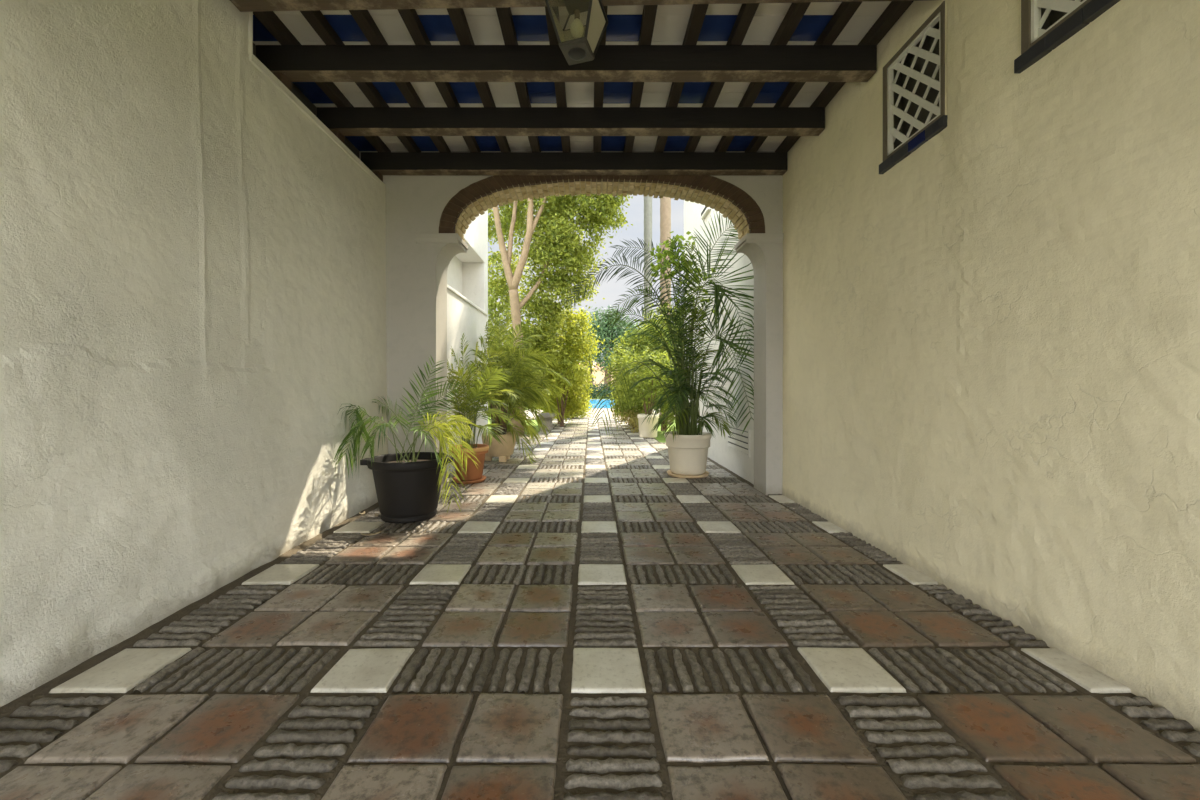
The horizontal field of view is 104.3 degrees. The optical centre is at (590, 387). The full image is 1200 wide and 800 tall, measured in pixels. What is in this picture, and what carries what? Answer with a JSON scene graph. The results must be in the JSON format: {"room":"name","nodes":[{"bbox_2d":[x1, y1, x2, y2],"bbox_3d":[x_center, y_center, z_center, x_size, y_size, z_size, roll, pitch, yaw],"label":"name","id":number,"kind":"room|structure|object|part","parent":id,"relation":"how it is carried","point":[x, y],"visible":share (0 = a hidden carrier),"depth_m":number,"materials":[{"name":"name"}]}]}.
{"room":"covered passageway","nodes":[
{"label":"covered passageway","id":0,"kind":"room"},
{"bbox_2d":[0,0,387,706],"bbox_3d":[-2.542,-0.750,1.885,0.617,4.000,7.570,0,0,0],"label":"wall","id":1,"kind":"structure","parent":0,"point":[193,262],"depth_m":2.49,"materials":[{"name":"paint"}]},
{"bbox_2d":[256,45,876,90],"bbox_3d":[-0.186,-2.446,3.585,4.688,0.288,0.136,0,0,0],"label":"ceiling beam","id":2,"kind":"structure","parent":1,"relation":"on","point":[288,63],"depth_m":3.52,"materials":[{"name":"brown wood"}]},
{"bbox_2d":[317,107,824,142],"bbox_3d":[-0.186,-2.446,4.365,4.688,0.288,0.136,0,0,0],"label":"ceiling beam","id":3,"kind":"structure","parent":1,"relation":"on","point":[341,121],"depth_m":4.30,"materials":[{"name":"brown wood"}]},
{"bbox_2d":[447,210,487,473],"bbox_3d":[-2.587,-2.770,7.360,1.225,8.060,3.380,0,0,0],"label":"wall","id":4,"kind":"structure","parent":0,"point":[467,273],"depth_m":8.16,"materials":[{"name":"white paint"}]},
{"bbox_2d":[359,151,782,494],"bbox_3d":[-0.125,-0.985,5.470,5.450,4.430,0.400,0,0,0],"label":"wall","id":5,"kind":"structure","parent":0,"point":[416,273],"depth_m":5.27,"materials":[{"name":"paint"}]},
{"bbox_2d":[415,233,467,252],"bbox_3d":[-1.740,-1.688,5.467,0.480,0.105,0.466,0,0,0],"label":"trim","id":6,"kind":"structure","parent":5,"relation":"attached to","point":[455,238],"depth_m":5.24,"materials":[{"name":"paint"}]},
{"bbox_2d":[361,152,786,181],"bbox_3d":[-0.186,-2.446,5.185,4.688,0.288,0.137,0,0,0],"label":"ceiling beam","id":7,"kind":"structure","parent":5,"relation":"on","point":[380,164],"depth_m":5.12,"materials":[{"name":"brown wood"}]},
{"bbox_2d":[439,175,764,241],"bbox_3d":[0.125,-2.131,5.462,3.690,0.782,0.426,0,0,0],"label":"arch","id":8,"kind":"object","parent":5,"relation":"attached to","point":[734,203],"visible":0.95,"depth_m":5.30,"materials":[{"name":"brick"}]},
{"bbox_2d":[734,233,783,252],"bbox_3d":[1.958,-1.688,5.467,0.415,0.105,0.466,0,0,0],"label":"trim","id":9,"kind":"structure","parent":5,"relation":"attached to","point":[748,238],"depth_m":5.24,"materials":[{"name":"paint"}]},
{"bbox_2d":[253,1,890,150],"bbox_3d":[-0.145,-2.775,1.685,5.530,0.200,7.170,0,0,0],"label":"ceiling","id":10,"kind":"structure","parent":0,"point":[624,21],"depth_m":3.62,"materials":[{"name":"paint"}]},
{"bbox_2d":[253,11,390,151],"bbox_3d":[-2.298,-2.632,1.680,0.088,0.083,7.160,0,0,0],"label":"rafter","id":11,"kind":"object","parent":10,"relation":"attached to","point":[270,20],"visible":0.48,"depth_m":3.56,"materials":[{"name":"brown wood"}]},
{"bbox_2d":[300,10,420,151],"bbox_3d":[-1.960,-2.632,1.680,0.089,0.083,7.160,0,0,0],"label":"rafter","id":12,"kind":"object","parent":10,"relation":"attached to","point":[316,19],"visible":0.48,"depth_m":3.54,"materials":[{"name":"brown wood"}]},
{"bbox_2d":[349,10,450,151],"bbox_3d":[-1.622,-2.632,1.680,0.087,0.083,7.160,0,0,0],"label":"rafter","id":13,"kind":"object","parent":10,"relation":"attached to","point":[363,18],"visible":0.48,"depth_m":3.52,"materials":[{"name":"brown wood"}]},
{"bbox_2d":[397,9,480,151],"bbox_3d":[-1.284,-2.632,1.680,0.089,0.083,7.160,0,0,0],"label":"rafter","id":14,"kind":"object","parent":10,"relation":"attached to","point":[410,17],"visible":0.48,"depth_m":3.52,"materials":[{"name":"brown wood"}]},
{"bbox_2d":[447,8,510,151],"bbox_3d":[-0.946,-2.632,1.680,0.088,0.083,7.160,0,0,0],"label":"rafter","id":15,"kind":"object","parent":10,"relation":"attached to","point":[457,15],"visible":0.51,"depth_m":3.50,"materials":[{"name":"brown wood"}]},
{"bbox_2d":[496,7,540,151],"bbox_3d":[-0.608,-2.632,1.680,0.089,0.083,7.160,0,0,0],"label":"rafter","id":16,"kind":"object","parent":10,"relation":"attached to","point":[504,14],"visible":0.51,"depth_m":3.50,"materials":[{"name":"brown wood"}]},
{"bbox_2d":[545,7,570,151],"bbox_3d":[-0.270,-2.632,1.680,0.088,0.083,7.160,0,0,0],"label":"rafter","id":17,"kind":"object","parent":10,"relation":"attached to","point":[560,92],"visible":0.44,"depth_m":4.02,"materials":[{"name":"brown wood"}]},
{"bbox_2d":[593,6,606,151],"bbox_3d":[0.068,-2.632,1.680,0.088,0.083,7.160,0,0,0],"label":"rafter","id":18,"kind":"object","parent":10,"relation":"attached to","point":[598,86],"visible":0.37,"depth_m":4.15,"materials":[{"name":"brown wood"}]},
{"bbox_2d":[623,5,657,151],"bbox_3d":[0.409,-2.632,1.680,0.089,0.083,7.160,0,0,0],"label":"rafter","id":19,"kind":"object","parent":10,"relation":"attached to","point":[649,11],"visible":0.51,"depth_m":3.48,"materials":[{"name":"brown wood"}]},
{"bbox_2d":[654,4,708,151],"bbox_3d":[0.752,-2.632,1.680,0.089,0.083,7.160,0,0,0],"label":"rafter","id":20,"kind":"object","parent":10,"relation":"attached to","point":[698,12],"visible":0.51,"depth_m":3.48,"materials":[{"name":"brown wood"}]},
{"bbox_2d":[684,3,759,151],"bbox_3d":[1.094,-2.632,1.680,0.088,0.083,7.160,0,0,0],"label":"rafter","id":21,"kind":"object","parent":10,"relation":"attached to","point":[747,11],"visible":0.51,"depth_m":3.48,"materials":[{"name":"brown wood"}]},
{"bbox_2d":[714,2,810,151],"bbox_3d":[1.436,-2.632,1.680,0.089,0.083,7.160,0,0,0],"label":"rafter","id":22,"kind":"object","parent":10,"relation":"attached to","point":[796,11],"visible":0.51,"depth_m":3.48,"materials":[{"name":"brown wood"}]},
{"bbox_2d":[745,1,862,151],"bbox_3d":[1.778,-2.632,1.680,0.088,0.083,7.160,0,0,0],"label":"rafter","id":23,"kind":"object","parent":10,"relation":"attached to","point":[845,11],"visible":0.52,"depth_m":3.48,"materials":[{"name":"brown wood"}]},
{"bbox_2d":[775,1,912,151],"bbox_3d":[2.121,-2.632,1.680,0.089,0.083,7.160,0,0,0],"label":"rafter","id":24,"kind":"object","parent":10,"relation":"attached to","point":[894,10],"visible":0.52,"depth_m":3.48,"materials":[{"name":"brown wood"}]},
{"bbox_2d":[0,417,1199,799],"bbox_3d":[-0.075,1.217,8.438,4.750,0.063,21.476,0,0,0],"label":"floor","id":25,"kind":"structure","parent":0,"point":[591,621],"depth_m":1.93,"materials":[{"name":"tile"}]},
{"bbox_2d":[334,355,478,522],"bbox_3d":[-1.664,0.435,4.470,1.232,1.529,1.189,0,0,0],"label":"potted palm","id":26,"kind":"object","parent":25,"relation":"on","point":[407,484],"visible":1,"depth_m":4.20,"materials":[{"name":"plant"}]},
{"bbox_2d":[447,333,518,483],"bbox_3d":[-1.419,0.227,6.044,1.121,1.946,0.924,0,0,0],"label":"potted palm","id":27,"kind":"object","parent":25,"relation":"on","point":[473,475],"visible":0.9,"depth_m":5.91,"materials":[{"name":"plant"}]},
{"bbox_2d":[453,444,487,479],"bbox_3d":[-1.570,0.957,6.020,0.480,0.417,0.480,0,0,0],"label":"pot","id":28,"kind":"object","parent":27,"relation":"on","point":[472,473],"depth_m":5.87,"materials":[{"name":"ceramic"}]},
{"bbox_2d":[468,313,571,463],"bbox_3d":[-1.136,-0.076,7.666,1.688,2.552,1.408,0,0,0],"label":"potted palm","id":29,"kind":"object","parent":25,"relation":"on","point":[503,450],"visible":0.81,"depth_m":7.61,"materials":[{"name":"plant"}]},
{"bbox_3d":[-1.514,0.526,7.720,0.268,0.556,0.274,0,0,0],"label":"stem","id":30,"kind":"part","parent":29,"relation":"part of","materials":[{"name":"green plant"}]},
{"bbox_2d":[482,432,516,456],"bbox_3d":[-1.520,0.927,7.720,0.570,0.365,0.570,0,0,0],"label":"pot","id":31,"kind":"object","parent":29,"relation":"on","point":[504,449],"depth_m":7.50,"materials":[{"name":"beige ceramic"}]},
{"bbox_2d":[538,413,556,430],"bbox_3d":[-1.300,1.015,13.800,0.480,0.490,1.300,0,0,0],"label":"plant pot","id":32,"kind":"object","parent":25,"relation":"on","point":[548,420],"visible":0.72,"depth_m":13.27,"materials":[{"name":"grey ceramic"}]},
{"bbox_3d":[-1.300,0.805,13.800,0.480,0.070,1.300,0,0,0],"label":"seat","id":33,"kind":"part","parent":32,"relation":"part of","materials":[{"name":"stone"}]},
{"bbox_2d":[524,304,605,426],"bbox_3d":[-1.001,-0.691,14.220,2.885,3.874,2.580,0,0,0],"label":"shrub","id":34,"kind":"object","parent":25,"relation":"on","point":[567,363],"visible":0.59,"depth_m":14.07,"materials":[{"name":"green plant"}]},
{"bbox_3d":[-0.865,-0.412,14.408,0.982,3.315,0.257,0,0,-37],"label":"stem","id":35,"kind":"part","parent":34,"relation":"part of","materials":[{"name":"green plant"}]},
{"bbox_2d":[534,361,597,423],"bbox_3d":[-1.066,0.039,15.677,2.366,2.431,2.596,0,0,19],"label":"shrub","id":36,"kind":"object","parent":25,"relation":"on","point":[572,403],"visible":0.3,"depth_m":15.39,"materials":[{"name":"green plant"}]},
{"bbox_2d":[601,323,670,428],"bbox_3d":[1.553,-0.433,14.145,2.554,3.361,2.447,0,0,0],"label":"shrub","id":37,"kind":"object","parent":25,"relation":"on","point":[634,331],"visible":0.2,"depth_m":13.89,"materials":[{"name":"green plant"}]},
{"bbox_2d":[596,342,676,437],"bbox_3d":[1.230,0.025,11.442,1.821,2.351,1.732,0,0,-34],"label":"potted shrub","id":38,"kind":"object","parent":25,"relation":"on","point":[644,428],"visible":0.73,"depth_m":11.26,"materials":[{"name":"green plant"}]},
{"bbox_3d":[1.325,0.210,11.414,0.664,1.027,0.661,0,0,0],"label":"stem","id":39,"kind":"part","parent":38,"relation":"part of","materials":[{"name":"green plant"}]},
{"bbox_2d":[637,414,658,437],"bbox_3d":[1.400,0.920,11.400,0.530,0.560,0.530,0,0,0],"label":"pot","id":40,"kind":"object","parent":38,"relation":"attached to","point":[644,429],"depth_m":11.20,"materials":[{"name":"white ceramic"}]},
{"bbox_2d":[564,211,753,477],"bbox_3d":[0.847,-0.576,6.338,2.377,3.552,1.238,0,0,0],"label":"potted palm","id":41,"kind":"object","parent":25,"relation":"on","point":[688,446],"visible":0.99,"depth_m":6.21,"materials":[{"name":"plant"}]},
{"bbox_3d":[1.193,-0.604,6.318,0.492,2.572,0.425,0,0,0],"label":"climber stem","id":42,"kind":"part","parent":41,"relation":"part of","materials":[{"name":"plant"}]},
{"bbox_2d":[664,431,711,474],"bbox_3d":[1.340,0.896,6.450,0.640,0.548,0.640,0,0,0],"label":"pot","id":43,"kind":"object","parent":41,"relation":"attached to","point":[688,453],"depth_m":6.22,"materials":[{"name":"white ceramic"}]},
{"bbox_2d":[684,200,753,483],"bbox_3d":[3.275,-3.520,7.985,2.450,9.560,4.630,0,0,0],"label":"wall","id":44,"kind":"structure","parent":0,"point":[741,465],"depth_m":7.05,"materials":[{"name":"white paint"}]},
{"bbox_2d":[701,204,710,219],"bbox_3d":[2.017,-3.200,8.200,0.065,0.300,0.500,0,0,0],"label":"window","id":45,"kind":"structure","parent":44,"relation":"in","point":[704,210],"depth_m":8.23,"materials":[{"name":"white"}]},
{"bbox_2d":[727,425,749,457],"bbox_3d":[2.041,0.720,6.500,0.017,0.360,1.000,0,0,0],"label":"air vent","id":46,"kind":"object","parent":44,"relation":"in","point":[740,443],"visible":0.91,"depth_m":6.39,"materials":[{"name":"white metal"}]},
{"bbox_2d":[782,0,1199,730],"bbox_3d":[2.366,-0.750,1.885,0.448,4.000,7.570,0,0,0],"label":"wall","id":47,"kind":"structure","parent":0,"point":[991,336],"depth_m":2.34,"materials":[{"name":"paint"}]},
{"bbox_2d":[230,0,922,11],"bbox_3d":[-0.036,-2.490,2.860,4.388,0.200,0.136,0,0,1],"label":"ceiling beam","id":48,"kind":"structure","parent":47,"relation":"attached to","point":[241,5],"depth_m":2.89,"materials":[{"name":"brown wood"}]},
{"bbox_2d":[545,0,607,64],"bbox_3d":[-0.085,-2.206,2.840,0.314,0.366,0.314,0,0,17],"label":"hanging lantern","id":49,"kind":"object","parent":48,"relation":"hanging from","point":[580,43],"visible":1,"depth_m":2.83,"materials":[{"name":"metal"}]},
{"bbox_3d":[-0.189,-2.183,2.872,0.071,0.255,0.288,0,0,17],"label":"pane","id":50,"kind":"part","parent":49,"relation":"part of","materials":[{"name":"clear glass"}]},
{"bbox_3d":[-0.053,-2.183,2.944,0.288,0.255,0.071,0,0,17],"label":"pane","id":51,"kind":"part","parent":49,"relation":"part of","materials":[{"name":"clear glass"}]},
{"bbox_2d":[574,9,579,19],"bbox_3d":[-0.085,-2.268,2.840,0.032,0.055,0.032,0,0,17],"label":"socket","id":52,"kind":"object","parent":49,"relation":"attached to","point":[576,13],"depth_m":2.83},
{"bbox_3d":[-0.085,-2.191,2.840,0.082,0.101,0.082,0,0,17],"label":"bulb","id":53,"kind":"part","parent":49,"relation":"part of","materials":[{"name":"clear glass"}]},
{"bbox_3d":[-0.085,-2.046,2.840,0.176,0.022,0.176,0,0,17],"label":"plate","id":54,"kind":"part","parent":49,"relation":"part of","materials":[{"name":"metal"}]},
{"bbox_3d":[0.019,-2.183,2.808,0.071,0.255,0.288,0,0,17],"label":"pane","id":55,"kind":"part","parent":49,"relation":"part of","materials":[{"name":"clear glass"}]},
{"bbox_2d":[879,1,947,173],"bbox_3d":[2.180,-1.980,3.150,0.080,0.780,0.638,0,0,0],"label":"window","id":56,"kind":"structure","parent":47,"relation":"in","point":[892,155],"depth_m":3.14,"materials":[{"name":"paint"}]},
{"bbox_3d":[2.170,-1.625,3.150,0.060,0.070,0.638,0,0,0],"label":"sill","id":57,"kind":"part","parent":56,"relation":"part of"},
{"bbox_2d":[1014,0,1119,73],"bbox_3d":[2.180,-1.980,2.030,0.080,0.780,0.658,0,0,0],"label":"window","id":58,"kind":"structure","parent":47,"relation":"in","point":[1036,42],"depth_m":2.20,"materials":[{"name":"paint"}]},
{"bbox_3d":[2.189,-2.015,2.030,0.062,0.710,0.620,0,0,0],"label":"frame","id":59,"kind":"part","parent":58,"relation":"part of","materials":[{"name":"wood"}]},
{"label":"outside","id":60,"kind":"structure","parent":0,"visible":0},
{"bbox_2d":[488,396,676,442],"bbox_3d":[0.000,1.260,50.000,180.000,0.001,220.000,0,0,0],"label":"ground","id":61,"kind":"structure","parent":60,"point":[660,437],"depth_m":13.81,"materials":[{"name":"green plant"}]},
{"bbox_2d":[488,348,554,421],"bbox_3d":[-2.060,0.130,12.444,2.435,2.252,3.962,0,0,0],"label":"shrub","id":62,"kind":"object","parent":61,"relation":"on","point":[539,371],"visible":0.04,"depth_m":11.25,"materials":[{"name":"green plant"}]},
{"bbox_2d":[575,317,605,393],"bbox_3d":[-0.048,-4.074,60.052,6.279,10.580,6.146,0,0,0],"label":"pine tree","id":63,"kind":"object","parent":61,"relation":"on","point":[591,373],"visible":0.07,"depth_m":59.70,"materials":[{"name":"green plant"}]},
{"bbox_2d":[518,409,674,442],"bbox_3d":[1.250,1.232,18.600,9.500,0.045,16.800,0,0,0],"label":"deck","id":64,"kind":"object","parent":61,"relation":"on","point":[601,410],"visible":0.04,"depth_m":21.28,"materials":[{"name":"stone"}]},
{"bbox_2d":[488,194,632,435],"bbox_3d":[-1.421,-4.002,12.888,5.620,10.440,3.892,0,0,6],"label":"tree","id":65,"kind":"object","parent":64,"relation":"on","point":[558,244],"visible":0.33,"depth_m":12.63,"materials":[{"name":"green plant"}]},
{"bbox_2d":[555,394,593,418],"bbox_3d":[-0.886,0.551,18.656,2.226,1.414,2.245,0,0,0],"label":"shrub","id":66,"kind":"object","parent":64,"relation":"on","point":[590,406],"visible":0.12,"depth_m":18.41,"materials":[{"name":"green plant"}]},
{"bbox_2d":[579,362,616,393],"bbox_3d":[1.004,-1.600,81.500,12.800,5.800,7.800,0,0,0],"label":"house","id":67,"kind":"structure","parent":61,"relation":"on","point":[598,374],"depth_m":78.00,"materials":[{"name":"beige paint"}]},
{"bbox_2d":[585,381,614,398],"bbox_3d":[1.102,0.249,51.961,8.713,2.016,2.821,0,0,0],"label":"clipped hedge","id":68,"kind":"object","parent":61,"relation":"on","point":[594,388],"visible":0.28,"depth_m":51.56,"materials":[{"name":"green plant"}]},
{"bbox_2d":[589,399,632,408],"bbox_3d":[1.150,1.228,38.250,5.300,0.055,22.300,0,0,0],"label":"swimming pool","id":69,"kind":"object","parent":61,"relation":"on","point":[595,400],"visible":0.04,"depth_m":36.68,"materials":[{"name":"blue liquid"}]},
{"bbox_2d":[581,305,641,394],"bbox_3d":[2.418,-4.577,58.203,9.312,11.609,6.849,0,0,2],"label":"pine tree","id":70,"kind":"object","parent":61,"relation":"on","point":[608,333],"visible":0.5,"depth_m":57.08,"materials":[{"name":"green plant"}]},
{"bbox_2d":[609,406,658,432],"bbox_3d":[1.236,0.817,14.732,1.187,0.903,6.049,0,0,0],"label":"potted plant","id":71,"kind":"object","parent":61,"relation":"on","point":[634,419],"visible":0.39,"depth_m":13.06,"materials":[{"name":"green plant"}]},
{"bbox_2d":[644,195,651,411],"bbox_3d":[1.901,-5.196,15.496,5.310,12.911,5.275,0,0,0],"label":"palm tree","id":72,"kind":"object","parent":61,"relation":"on","point":[647,200],"visible":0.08,"depth_m":15.38,"materials":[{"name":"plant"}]},
{"bbox_2d":[626,303,683,430],"bbox_3d":[2.094,-0.605,13.068,2.348,3.726,2.988,0,0,0],"label":"shrub","id":73,"kind":"object","parent":61,"relation":"on","point":[645,341],"visible":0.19,"depth_m":13.04,"materials":[{"name":"green plant"}]},
{"bbox_3d":[2.156,-0.284,12.933,0.434,3.084,1.217,0,0,-14],"label":"stem","id":74,"kind":"part","parent":73,"relation":"part of","materials":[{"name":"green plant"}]},
{"bbox_2d":[659,196,671,423],"bbox_3d":[2.653,-7.195,16.495,5.333,16.910,5.264,0,0,0],"label":"palm tree","id":75,"kind":"object","parent":61,"relation":"on","point":[665,202],"visible":0.07,"depth_m":16.34,"materials":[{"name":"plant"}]}
]}

